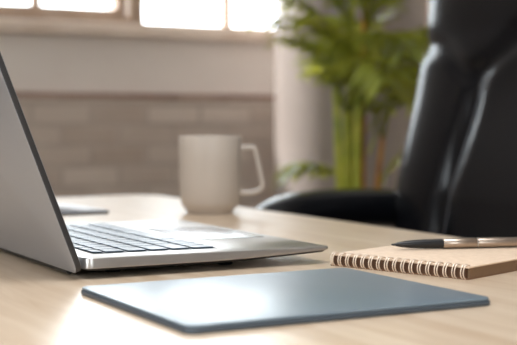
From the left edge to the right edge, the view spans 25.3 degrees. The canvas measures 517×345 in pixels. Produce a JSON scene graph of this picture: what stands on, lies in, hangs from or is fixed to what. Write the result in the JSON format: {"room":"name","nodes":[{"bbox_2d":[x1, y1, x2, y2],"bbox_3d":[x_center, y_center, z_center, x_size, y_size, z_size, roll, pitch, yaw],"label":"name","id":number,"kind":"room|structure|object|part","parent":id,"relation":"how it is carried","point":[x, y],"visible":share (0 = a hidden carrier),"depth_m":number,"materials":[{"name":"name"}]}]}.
{"room":"office","nodes":[
{"label":"office","id":0,"kind":"room"},
{"bbox_2d":[0,0,273,94],"bbox_3d":[-1.168,-1.170,3.868,6.200,1.828,0.220,-1,3,-28],"label":"wall","id":1,"kind":"structure","parent":0,"point":[33,62],"depth_m":4.17,"materials":[{"name":"paint"}]},
{"bbox_2d":[0,0,123,16],"bbox_3d":[-0.857,-1.221,3.977,0.813,1.336,0.060,-1,3,-28],"label":"window","id":2,"kind":"structure","parent":1,"relation":"in","point":[117,6],"depth_m":4.07,"materials":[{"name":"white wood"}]},
{"bbox_2d":[0,11,129,22],"bbox_3d":[-0.868,-0.537,3.922,0.913,0.026,0.020,-1,3,-28],"label":"trim","id":3,"kind":"structure","parent":1,"relation":"attached to","point":[3,14],"depth_m":4.01,"materials":[{"name":"brown wood"}]},
{"bbox_2d":[128,0,143,23],"bbox_3d":[-0.442,-1.214,4.123,0.055,1.362,0.020,-1,3,-28],"label":"trim","id":4,"kind":"structure","parent":1,"relation":"attached to","point":[135,7],"depth_m":4.14,"materials":[{"name":"brown wood"}]},
{"bbox_2d":[0,18,427,44],"bbox_3d":[-0.303,-0.513,4.211,2.580,0.046,0.050,-1,3,-28],"label":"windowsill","id":5,"kind":"structure","parent":1,"relation":"attached to","point":[7,25],"depth_m":4.11,"materials":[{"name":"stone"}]},
{"bbox_2d":[144,0,428,33],"bbox_3d":[0.126,-1.231,4.509,1.312,1.362,0.060,-1,3,-28],"label":"window","id":6,"kind":"structure","parent":1,"relation":"in","point":[226,5],"depth_m":4.38,"materials":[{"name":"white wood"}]},
{"bbox_2d":[18,97,273,208],"bbox_3d":[-1.161,0.229,3.916,6.200,0.972,0.250,-1,3,-28],"label":"brick wall","id":7,"kind":"structure","parent":0,"point":[85,146],"depth_m":4.15,"materials":[{"name":"beige brick"}]},
{"bbox_2d":[16,92,273,99],"bbox_3d":[-1.108,-0.261,3.796,6.200,0.018,0.034,-1,3,-28],"label":"trim","id":8,"kind":"structure","parent":7,"relation":"on","point":[19,94],"depth_m":4.15,"materials":[{"name":"wood"}]},
{"bbox_2d":[274,0,426,227],"bbox_3d":[0.314,-0.685,3.924,0.520,2.799,0.520,-1,3,-28],"label":"wall","id":9,"kind":"structure","parent":0,"point":[303,113],"depth_m":3.73,"materials":[{"name":"paint"}]},
{"bbox_3d":[0.395,0.890,1.066,6.640,0.100,6.790,-1,3,-28],"label":"floor","id":10,"kind":"structure","parent":0,"visible":0},
{"bbox_2d":[0,195,516,344],"bbox_3d":[-0.141,0.459,1.198,0.850,0.750,1.825,-1,3,-28],"label":"desk","id":11,"kind":"object","parent":10,"relation":"on","point":[40,304],"visible":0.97,"depth_m":0.91,"materials":[{"name":"brown wood"}]},
{"bbox_2d":[58,203,108,215],"bbox_3d":[-0.358,0.047,1.733,0.215,0.028,0.170,-2,3,-32],"label":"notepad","id":12,"kind":"object","parent":11,"relation":"on","point":[66,209],"visible":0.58,"depth_m":1.71,"materials":[{"name":"grey paper"}]},
{"bbox_2d":[0,52,327,273],"bbox_3d":[-0.164,-0.033,1.179,0.343,0.235,0.352,-1,3,-28],"label":"laptop","id":13,"kind":"object","parent":11,"relation":"on","point":[33,227],"visible":1,"depth_m":1.06,"materials":[{"name":"silver metal"}]},
{"bbox_3d":[-0.275,-0.033,1.119,0.006,0.244,0.352,-24,13,-25],"label":"lid","id":14,"kind":"part","parent":13,"relation":"part of","materials":[{"name":"silver metal"}]},
{"bbox_3d":[-0.123,0.075,1.206,0.247,0.011,0.349,-1,3,-28],"label":"plate","id":15,"kind":"part","parent":13,"relation":"part of","materials":[{"name":"silver metal"}]},
{"bbox_2d":[179,135,264,214],"bbox_3d":[-0.062,0.003,1.732,0.119,0.116,0.094,-2,3,-31],"label":"mug","id":16,"kind":"object","parent":11,"relation":"on","point":[209,165],"visible":1,"depth_m":1.69,"materials":[{"name":"beige ceramic"}]},
{"bbox_3d":[-0.010,-0.004,1.725,0.038,0.076,0.012,0,3,0],"label":"handle","id":17,"kind":"part","parent":16,"relation":"part of","materials":[{"name":"beige ceramic"}]},
{"bbox_2d":[81,268,489,333],"bbox_3d":[0.016,0.095,0.884,0.252,0.006,0.205,-1,3,-29],"label":"tablet","id":18,"kind":"object","parent":11,"relation":"on","point":[205,305],"visible":1,"depth_m":0.85,"materials":[{"name":"blue plastic"}]},
{"bbox_2d":[330,245,516,279],"bbox_3d":[0.190,0.081,1.116,0.152,0.014,0.204,2,3,42],"label":"notebook","id":19,"kind":"object","parent":11,"relation":"on","point":[465,263],"visible":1,"depth_m":1.05,"materials":[{"name":"brown paper"}]},
{"bbox_2d":[391,237,516,248],"bbox_3d":[0.199,0.070,1.139,0.140,0.011,0.011,0,3,-10],"label":"pen","id":20,"kind":"object","parent":19,"relation":"on","point":[483,242],"visible":1,"depth_m":1.13,"materials":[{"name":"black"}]},
{"bbox_2d":[208,0,429,188],"bbox_3d":[0.304,-0.039,3.115,0.856,1.578,0.827,-1,3,-28],"label":"potted palm","id":21,"kind":"object","parent":10,"relation":"on","point":[338,62],"visible":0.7,"depth_m":3.04,"materials":[{"name":"green plant"}]},
{"bbox_2d":[255,0,516,237],"bbox_3d":[0.303,0.158,1.798,0.647,1.300,0.770,-1,3,-28],"label":"office chair","id":22,"kind":"object","parent":10,"relation":"on","point":[457,175],"visible":0.58,"depth_m":1.99,"materials":[{"name":"black leather"}]},
{"bbox_3d":[0.180,0.214,2.053,0.418,0.363,0.205,-1,3,-28],"label":"armrest","id":23,"kind":"part","parent":22,"relation":"part of","materials":[{"name":"black leather"}]},
{"bbox_3d":[0.453,-0.096,1.868,0.250,0.800,0.660,-1,3,-28],"label":"backrest","id":24,"kind":"part","parent":22,"relation":"part of","materials":[{"name":"black leather"}]}
]}

